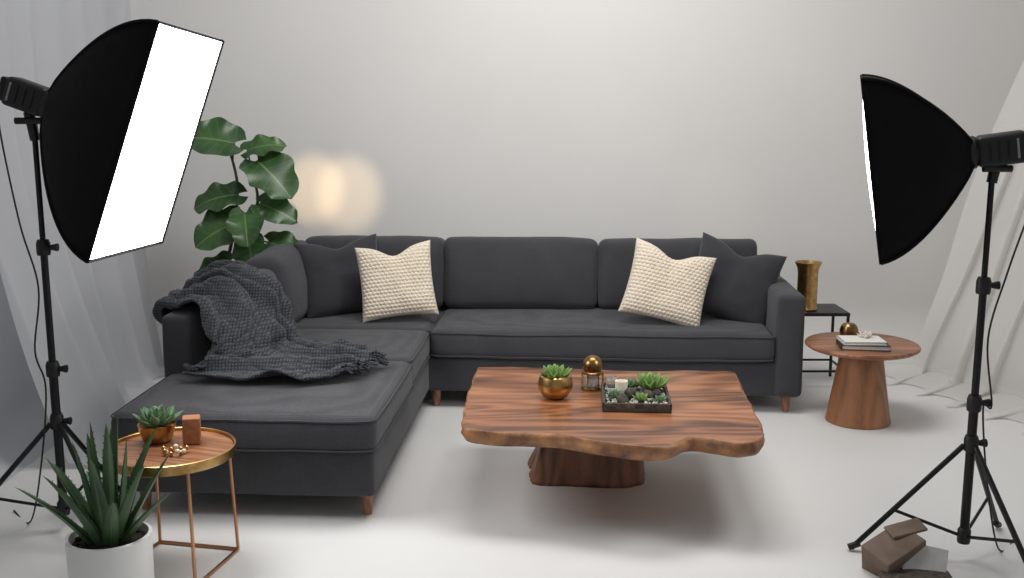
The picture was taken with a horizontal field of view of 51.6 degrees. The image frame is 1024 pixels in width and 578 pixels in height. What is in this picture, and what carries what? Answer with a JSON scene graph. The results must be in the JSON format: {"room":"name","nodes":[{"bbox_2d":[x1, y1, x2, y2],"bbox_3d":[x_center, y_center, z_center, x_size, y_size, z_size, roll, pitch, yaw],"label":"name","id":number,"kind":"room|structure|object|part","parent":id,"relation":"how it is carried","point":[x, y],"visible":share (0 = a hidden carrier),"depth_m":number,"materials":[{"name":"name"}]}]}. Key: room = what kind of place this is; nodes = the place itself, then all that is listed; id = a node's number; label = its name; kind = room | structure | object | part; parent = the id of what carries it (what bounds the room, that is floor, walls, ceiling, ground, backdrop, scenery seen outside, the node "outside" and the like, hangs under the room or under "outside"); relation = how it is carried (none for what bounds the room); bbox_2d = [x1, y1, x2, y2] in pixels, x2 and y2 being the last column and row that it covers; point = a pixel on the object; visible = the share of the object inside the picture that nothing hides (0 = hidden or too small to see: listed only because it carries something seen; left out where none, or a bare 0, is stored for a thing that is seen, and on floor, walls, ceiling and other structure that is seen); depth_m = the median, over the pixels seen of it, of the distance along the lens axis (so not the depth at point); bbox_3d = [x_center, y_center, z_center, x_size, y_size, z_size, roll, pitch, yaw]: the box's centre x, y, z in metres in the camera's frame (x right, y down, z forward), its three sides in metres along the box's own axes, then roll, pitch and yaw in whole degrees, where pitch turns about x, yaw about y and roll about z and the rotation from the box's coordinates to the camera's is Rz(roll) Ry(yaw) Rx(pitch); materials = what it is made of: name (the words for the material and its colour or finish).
{"room":"studio","nodes":[
{"label":"studio","id":0,"kind":"room"},
{"bbox_2d":[0,0,130,484],"bbox_3d":[-2.400,-0.711,1.728,0.200,4.199,10.650,0,10,0],"label":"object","id":1,"kind":"structure","parent":0,"point":[22,411],"depth_m":5.27,"materials":[{"name":"fabric"}]},
{"bbox_2d":[0,0,164,464],"bbox_3d":[-2.111,-0.769,5.777,0.646,2.892,2.205,0,10,0],"label":"sheer curtain","id":2,"kind":"object","parent":1,"relation":"hanging from","point":[105,328],"visible":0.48,"depth_m":5.40,"materials":[{"name":"white fabric"}]},
{"bbox_2d":[0,364,1023,577],"bbox_3d":[0.700,1.357,2.092,6.400,0.001,10.650,0,10,0],"label":"floor","id":3,"kind":"structure","parent":0,"point":[446,505],"depth_m":4.43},
{"bbox_2d":[15,412,170,577],"bbox_3d":[-1.332,0.750,3.490,0.468,0.711,0.436,0,10,0],"label":"aloe plant","id":4,"kind":"object","parent":3,"relation":"on","point":[110,542],"visible":1,"depth_m":3.43,"materials":[{"name":"green plant"}]},
{"bbox_3d":[-1.335,0.955,3.530,0.272,0.293,0.272,0,10,0],"label":"pot","id":5,"kind":"part","parent":4,"relation":"part of","materials":[{"name":"white ceramic"}]},
{"bbox_2d":[0,19,224,523],"bbox_3d":[-1.682,0.004,4.102,1.059,1.984,0.843,0,10,0],"label":"light","id":6,"kind":"object","parent":3,"relation":"on","point":[119,124],"visible":0.97,"depth_m":3.77,"materials":[{"name":"black metal"}]},
{"bbox_2d":[5,82,11,100],"bbox_3d":[-1.853,-0.735,3.945,0.008,0.070,0.106,20,8,-1],"label":"vent","id":7,"kind":"object","parent":6,"relation":"attached to","point":[8,85],"depth_m":3.90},
{"bbox_2d":[12,85,18,102],"bbox_3d":[-1.824,-0.725,3.945,0.008,0.070,0.106,20,8,-1],"label":"vent","id":8,"kind":"object","parent":6,"relation":"attached to","point":[15,88],"depth_m":3.90,"materials":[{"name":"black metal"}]},
{"bbox_2d":[20,88,26,105],"bbox_3d":[-1.796,-0.715,3.946,0.008,0.070,0.106,20,8,-1],"label":"vent","id":9,"kind":"object","parent":6,"relation":"attached to","point":[23,91],"depth_m":3.90,"materials":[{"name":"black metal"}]},
{"bbox_3d":[-2.009,0.760,4.149,0.412,0.452,0.021,-4,11,-20],"label":"tripod leg","id":10,"kind":"part","parent":6,"relation":"part of","materials":[{"name":"black metal"}]},
{"bbox_3d":[-1.804,-0.628,3.950,0.100,0.025,0.026,0,10,0],"label":"tilt knob","id":11,"kind":"part","parent":6,"relation":"part of","materials":[{"name":"black plastic"}]},
{"bbox_2d":[28,90,34,108],"bbox_3d":[-1.768,-0.705,3.946,0.008,0.070,0.106,20,8,-1],"label":"vent","id":12,"kind":"object","parent":6,"relation":"attached to","point":[31,93],"depth_m":3.90,"materials":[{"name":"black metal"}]},
{"bbox_3d":[-1.762,-0.160,4.064,0.035,0.030,0.032,0,10,0],"label":"knob","id":13,"kind":"part","parent":6,"relation":"part of","materials":[{"name":"black plastic"}]},
{"bbox_3d":[-1.762,0.313,4.147,0.035,0.030,0.032,0,10,0],"label":"knob","id":14,"kind":"part","parent":6,"relation":"part of","materials":[{"name":"black plastic"}]},
{"bbox_3d":[-1.762,0.521,4.184,0.035,0.030,0.032,0,10,0],"label":"knob","id":15,"kind":"part","parent":6,"relation":"part of","materials":[{"name":"black plastic"}]},
{"bbox_3d":[-1.630,0.772,4.083,0.412,0.452,0.021,8,13,39],"label":"tripod leg","id":16,"kind":"part","parent":6,"relation":"part of","materials":[{"name":"black metal"}]},
{"bbox_3d":[-1.762,0.709,4.439,0.021,0.452,0.412,2,10,10],"label":"tripod leg","id":17,"kind":"part","parent":6,"relation":"part of","materials":[{"name":"black metal"}]},
{"bbox_2d":[90,24,221,259],"bbox_3d":[-1.308,-0.541,3.952,0.016,0.848,0.698,20,8,-1],"label":"diffuser","id":18,"kind":"object","parent":6,"relation":"attached to","point":[176,71],"depth_m":3.86,"materials":[{"name":"white fabric"}]},
{"bbox_2d":[102,427,239,577],"bbox_3d":[-1.250,0.801,3.908,0.466,0.463,0.466,2,10,12],"label":"side table","id":19,"kind":"object","parent":3,"relation":"on","point":[216,447],"visible":0.7,"depth_m":3.84,"materials":[{"name":"brown wood"}]},
{"bbox_2d":[137,420,175,444],"bbox_3d":[-1.325,0.534,3.953,0.140,0.070,0.140,0,10,0],"label":"pot","id":20,"kind":"object","parent":19,"relation":"on","point":[165,430],"depth_m":3.90,"materials":[{"name":"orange metal"}]},
{"bbox_2d":[131,404,183,444],"bbox_3d":[-1.322,0.506,3.946,0.175,0.126,0.179,0,10,0],"label":"succulent","id":21,"kind":"object","parent":19,"relation":"on","point":[152,417],"visible":0.99,"depth_m":3.91,"materials":[{"name":"green plant"}]},
{"bbox_3d":[-1.373,0.779,4.096,0.013,0.418,0.029,-6,12,-32],"label":"leg","id":22,"kind":"part","parent":19,"relation":"part of","materials":[{"name":"orange metal"}]},
{"bbox_2d":[161,444,188,455],"bbox_3d":[-1.218,0.581,3.814,0.099,0.026,0.077,0,10,0],"label":"bead garland","id":23,"kind":"object","parent":19,"relation":"on","point":[180,450],"visible":1,"depth_m":3.81,"materials":[{"name":"metal"}]},
{"bbox_2d":[182,414,200,444],"bbox_3d":[-1.191,0.522,3.929,0.065,0.101,0.062,-3,10,-15],"label":"wooden block","id":24,"kind":"object","parent":19,"relation":"on","point":[191,428],"visible":1,"depth_m":3.90,"materials":[{"name":"wood"}]},
{"bbox_3d":[-1.127,0.845,3.724,0.013,0.418,0.029,-6,12,-32],"label":"leg","id":25,"kind":"part","parent":19,"relation":"part of","materials":[{"name":"orange metal"}]},
{"bbox_3d":[-1.216,0.995,4.106,0.330,0.012,0.013,2,10,12],"label":"foot rail","id":26,"kind":"part","parent":19,"relation":"part of","materials":[{"name":"orange metal"}]},
{"bbox_3d":[-1.089,1.028,3.914,0.013,0.012,0.330,2,10,12],"label":"foot rail","id":27,"kind":"part","parent":19,"relation":"part of","materials":[{"name":"orange metal"}]},
{"bbox_3d":[-1.061,0.791,4.031,0.029,0.418,0.013,-6,12,-32],"label":"leg","id":28,"kind":"part","parent":19,"relation":"part of","materials":[{"name":"orange metal"}]},
{"bbox_2d":[192,117,299,275],"bbox_3d":[-1.647,-0.215,6.362,0.827,1.615,0.495,0,10,0],"label":"leaf plant","id":29,"kind":"object","parent":3,"relation":"on","point":[273,172],"visible":0.7,"depth_m":6.26,"materials":[{"name":"green plant"}]},
{"bbox_2d":[110,235,805,514],"bbox_3d":[-0.004,0.299,5.500,3.185,0.900,2.634,1,10,3],"label":"sectional sofa","id":30,"kind":"object","parent":3,"relation":"on","point":[529,302],"visible":0.62,"depth_m":5.80,"materials":[{"name":"grey fabric"}]},
{"bbox_3d":[-1.553,0.883,4.489,0.054,0.101,0.054,1,10,3],"label":"leg","id":31,"kind":"part","parent":30,"relation":"part of","materials":[{"name":"brown wood"}]},
{"bbox_3d":[-1.498,0.264,5.903,0.152,0.645,1.963,1,10,3],"label":"frame","id":32,"kind":"part","parent":30,"relation":"part of","materials":[{"name":"grey fabric"}]},
{"bbox_2d":[259,268,276,278],"bbox_3d":[-1.393,0.130,5.522,0.325,0.397,0.687,1,10,3],"label":"cushion","id":33,"kind":"object","parent":30,"relation":"on","point":[273,271],"depth_m":5.75,"materials":[{"name":"grey fabric"}]},
{"bbox_2d":[152,260,388,380],"bbox_3d":[-1.225,0.144,5.019,1.235,0.433,0.803,4,11,23],"label":"knit throw blanket","id":34,"kind":"object","parent":30,"relation":"on","point":[246,314],"visible":0.94,"depth_m":4.96,"materials":[{"name":"grey fabric"}]},
{"bbox_2d":[245,240,307,323],"bbox_3d":[-1.344,-0.029,6.220,0.318,0.453,0.746,1,10,3],"label":"cushion","id":35,"kind":"object","parent":30,"relation":"on","point":[285,261],"depth_m":5.97,"materials":[{"name":"grey fabric"}]},
{"bbox_2d":[294,234,376,317],"bbox_3d":[-1.010,-0.072,6.283,0.534,0.481,0.218,-4,11,-20],"label":"throw pillow","id":36,"kind":"object","parent":30,"relation":"on","point":[333,281],"visible":0.74,"depth_m":6.20,"materials":[{"name":"grey fabric"}]},
{"bbox_3d":[-0.605,0.893,4.434,0.054,0.101,0.054,1,10,3],"label":"leg","id":37,"kind":"part","parent":30,"relation":"part of","materials":[{"name":"brown wood"}]},
{"bbox_3d":[-0.922,0.236,6.303,0.960,0.185,0.700,1,10,3],"label":"seat corner","id":38,"kind":"part","parent":30,"relation":"part of","materials":[{"name":"grey fabric"}]},
{"bbox_2d":[306,235,444,307],"bbox_3d":[-0.843,-0.108,6.550,0.869,0.461,0.331,1,10,3],"label":"cushion","id":39,"kind":"object","parent":30,"relation":"on","point":[392,245],"depth_m":6.43,"materials":[{"name":"grey fabric"}]},
{"bbox_2d":[355,240,438,322],"bbox_3d":[-0.664,-0.045,6.099,0.474,0.455,0.221,-1,10,-8],"label":"throw pillow","id":40,"kind":"object","parent":30,"relation":"on","point":[401,284],"visible":1,"depth_m":6.04,"materials":[{"name":"fabric"}]},
{"bbox_3d":[-0.429,0.613,6.021,0.054,0.101,0.054,1,10,3],"label":"leg","id":41,"kind":"part","parent":30,"relation":"part of","materials":[{"name":"brown wood"}]},
{"bbox_2d":[444,236,597,308],"bbox_3d":[0.055,-0.098,6.500,0.949,0.460,0.328,1,10,3],"label":"cushion","id":42,"kind":"object","parent":30,"relation":"on","point":[481,272],"depth_m":6.36,"materials":[{"name":"grey fabric"}]},
{"bbox_3d":[0.512,0.253,6.197,1.904,0.202,0.800,1,10,3],"label":"seat","id":43,"kind":"part","parent":30,"relation":"part of","materials":[{"name":"grey fabric"}]},
{"bbox_2d":[618,237,716,325],"bbox_3d":[0.880,-0.024,5.982,0.558,0.515,0.230,1,10,4],"label":"throw pillow","id":44,"kind":"object","parent":30,"relation":"on","point":[659,286],"visible":0.98,"depth_m":5.92,"materials":[{"name":"fabric"}]},
{"bbox_2d":[597,237,757,308],"bbox_3d":[1.000,-0.087,6.444,0.965,0.462,0.329,1,10,3],"label":"cushion","id":45,"kind":"object","parent":30,"relation":"on","point":[615,256],"depth_m":6.33,"materials":[{"name":"grey fabric"}]},
{"bbox_2d":[698,232,786,325],"bbox_3d":[1.279,-0.039,6.123,0.599,0.556,0.226,2,10,13],"label":"throw pillow","id":46,"kind":"object","parent":30,"relation":"on","point":[737,287],"visible":0.87,"depth_m":6.06,"materials":[{"name":"grey fabric"}]},
{"bbox_3d":[1.546,0.236,6.232,0.165,0.587,0.946,1,10,3],"label":"arm","id":47,"kind":"part","parent":30,"relation":"part of"},
{"bbox_3d":[1.528,0.633,5.907,0.054,0.101,0.054,1,10,3],"label":"leg","id":48,"kind":"part","parent":30,"relation":"part of","materials":[{"name":"brown wood"}]},
{"bbox_2d":[461,367,764,487],"bbox_3d":[0.437,0.694,4.643,1.291,0.420,1.242,0,10,0],"label":"coffee table","id":49,"kind":"object","parent":3,"relation":"on","point":[576,443],"visible":0.88,"depth_m":4.43,"materials":[{"name":"brown wood"}]},
{"bbox_2d":[538,363,572,399],"bbox_3d":[0.190,0.408,4.641,0.156,0.144,0.156,0,10,0],"label":"succulent","id":50,"kind":"object","parent":49,"relation":"on","point":[556,383],"visible":1,"depth_m":4.59,"materials":[{"name":"metal"}]},
{"bbox_2d":[581,355,603,390],"bbox_3d":[0.365,0.376,4.798,0.104,0.154,0.104,0,10,0],"label":"candle lantern","id":51,"kind":"object","parent":49,"relation":"on","point":[592,374],"visible":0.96,"depth_m":4.76,"materials":[{"name":"gold glass"}]},
{"bbox_3d":[0.365,0.411,4.804,0.092,0.058,0.092,0,10,0],"label":"glass","id":52,"kind":"part","parent":51,"relation":"part of","materials":[{"name":"clear glass"}]},
{"bbox_3d":[0.365,0.340,4.792,0.100,0.082,0.100,0,10,0],"label":"ball lid","id":53,"kind":"part","parent":51,"relation":"part of","materials":[{"name":"gold metal"}]},
{"bbox_2d":[601,372,671,412],"bbox_3d":[0.541,0.436,4.585,0.301,0.108,0.340,1,10,4],"label":"tray","id":54,"kind":"object","parent":49,"relation":"on","point":[651,394],"visible":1,"depth_m":4.54,"materials":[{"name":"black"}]},
{"bbox_2d":[802,304,849,375],"bbox_3d":[1.860,0.346,6.489,0.310,0.465,0.310,0,10,0],"label":"end table","id":55,"kind":"object","parent":3,"relation":"on","point":[833,310],"visible":0.34,"depth_m":6.38,"materials":[{"name":"metal"}]},
{"bbox_2d":[795,260,821,310],"bbox_3d":[1.785,-0.021,6.394,0.160,0.290,0.160,0,10,0],"label":"brass vase","id":56,"kind":"object","parent":55,"relation":"on","point":[808,270],"visible":0.87,"depth_m":6.34,"materials":[{"name":"gold metal"}]},
{"bbox_3d":[1.860,0.445,6.653,0.290,0.013,0.012,0,10,0],"label":"rail","id":57,"kind":"part","parent":55,"relation":"part of","materials":[{"name":"black metal"}]},
{"bbox_3d":[1.860,0.495,6.368,0.290,0.013,0.012,0,10,0],"label":"rail","id":58,"kind":"part","parent":55,"relation":"part of","materials":[{"name":"black metal"}]},
{"bbox_3d":[2.005,0.328,6.633,0.016,0.450,0.016,0,10,0],"label":"leg","id":59,"kind":"part","parent":55,"relation":"part of","materials":[{"name":"black metal"}]},
{"bbox_2d":[805,332,920,429],"bbox_3d":[1.875,0.502,5.704,0.594,0.431,0.594,0,10,0],"label":"round pedestal table","id":60,"kind":"object","parent":3,"relation":"on","point":[858,399],"visible":0.82,"depth_m":5.59,"materials":[{"name":"brown wood"}]},
{"bbox_2d":[839,322,858,334],"bbox_3d":[1.840,0.225,5.777,0.100,0.088,0.100,0,10,0],"label":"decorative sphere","id":61,"kind":"object","parent":60,"relation":"on","point":[847,328],"visible":0.77,"depth_m":5.74,"materials":[{"name":"gold metal"}]},
{"bbox_3d":[1.840,0.192,5.771,0.084,0.020,0.084,0,10,0],"label":"lid","id":62,"kind":"part","parent":61,"relation":"part of","materials":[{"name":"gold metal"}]},
{"bbox_2d":[836,335,890,350],"bbox_3d":[1.849,0.283,5.574,0.253,0.044,0.182,1,10,8],"label":"book stack","id":63,"kind":"object","parent":60,"relation":"on","point":[845,342],"visible":1,"depth_m":5.50,"materials":[{"name":"paper"}]},
{"bbox_2d":[857,330,872,337],"bbox_3d":[1.871,0.240,5.604,0.081,0.036,0.072,-9,13,-42],"label":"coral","id":64,"kind":"object","parent":63,"relation":"on","point":[865,334],"visible":1,"depth_m":5.59},
{"bbox_2d":[861,517,953,577],"bbox_3d":[1.431,0.971,3.843,0.308,0.214,0.295,0,10,0],"label":"carton","id":65,"kind":"object","parent":3,"relation":"on","point":[898,551],"visible":1,"depth_m":3.82,"materials":[{"name":"brown cardboard"}]},
{"bbox_2d":[847,74,1023,562],"bbox_3d":[1.589,0.129,3.878,0.711,1.816,0.729,3,10,15],"label":"light","id":66,"kind":"object","parent":3,"relation":"on","point":[919,160],"visible":1,"depth_m":3.67,"materials":[{"name":"black metal"}]},
{"bbox_2d":[863,108,875,229],"bbox_3d":[1.304,-0.451,3.866,0.016,0.628,0.488,-6,10,19],"label":"diffuser","id":67,"kind":"object","parent":66,"relation":"attached to","point":[869,134],"depth_m":3.63,"materials":[{"name":"white fabric"}]},
{"bbox_3d":[1.491,0.787,3.995,0.392,0.452,0.021,2,10,12],"label":"tripod leg","id":68,"kind":"part","parent":66,"relation":"part of","materials":[{"name":"black metal"}]},
{"bbox_3d":[1.736,0.569,3.912,0.035,0.030,0.032,0,10,0],"label":"knob","id":69,"kind":"part","parent":66,"relation":"part of","materials":[{"name":"black plastic"}]},
{"bbox_3d":[1.736,0.418,3.886,0.035,0.030,0.032,0,10,0],"label":"knob","id":70,"kind":"part","parent":66,"relation":"part of","materials":[{"name":"black plastic"}]},
{"bbox_3d":[1.840,0.767,4.107,0.021,0.452,0.392,9,13,41],"label":"tripod leg","id":71,"kind":"part","parent":66,"relation":"part of","materials":[{"name":"black metal"}]},
{"bbox_2d":[988,142,991,161],"bbox_3d":[1.683,-0.489,3.735,0.008,0.070,0.106,-6,10,19],"label":"vent","id":72,"kind":"object","parent":66,"relation":"attached to","point":[989,143],"depth_m":3.69,"materials":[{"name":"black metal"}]},
{"bbox_3d":[1.736,-0.013,3.810,0.035,0.030,0.032,0,10,0],"label":"knob","id":73,"kind":"part","parent":66,"relation":"part of","materials":[{"name":"black plastic"}]},
{"bbox_3d":[1.706,-0.423,3.718,0.100,0.025,0.026,0,10,0],"label":"tilt knob","id":74,"kind":"part","parent":66,"relation":"part of","materials":[{"name":"black plastic"}]},
{"bbox_3d":[1.764,0.830,3.753,0.136,0.452,0.373,0,10,0],"label":"tripod leg","id":75,"kind":"part","parent":66,"relation":"part of","materials":[{"name":"black metal"}]},
{"bbox_2d":[998,140,1001,160],"bbox_3d":[1.711,-0.492,3.725,0.008,0.070,0.106,-6,10,19],"label":"vent","id":76,"kind":"object","parent":66,"relation":"attached to","point":[999,141],"depth_m":3.68,"materials":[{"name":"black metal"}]},
{"bbox_2d":[1007,139,1010,158],"bbox_3d":[1.739,-0.495,3.715,0.008,0.070,0.106,-6,10,19],"label":"vent","id":77,"kind":"object","parent":66,"relation":"attached to","point":[1008,140],"depth_m":3.67,"materials":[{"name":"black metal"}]},
{"bbox_2d":[1017,138,1020,157],"bbox_3d":[1.767,-0.498,3.705,0.008,0.070,0.106,-6,10,19],"label":"vent","id":78,"kind":"object","parent":66,"relation":"attached to","point":[1018,142],"depth_m":3.66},
{"bbox_2d":[885,61,1023,432],"bbox_3d":[2.923,-0.774,5.800,1.295,2.890,1.508,0,10,0],"label":"sheer curtain","id":79,"kind":"object","parent":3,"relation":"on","point":[943,366],"visible":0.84,"depth_m":6.34,"materials":[{"name":"white fabric"}]},
{"bbox_2d":[130,0,1023,363],"bbox_3d":[0.700,-1.606,6.800,6.400,4.199,0.350,0,10,0],"label":"wall","id":80,"kind":"structure","parent":0,"point":[597,120],"depth_m":7.05,"materials":[{"name":"paint"}]}
]}

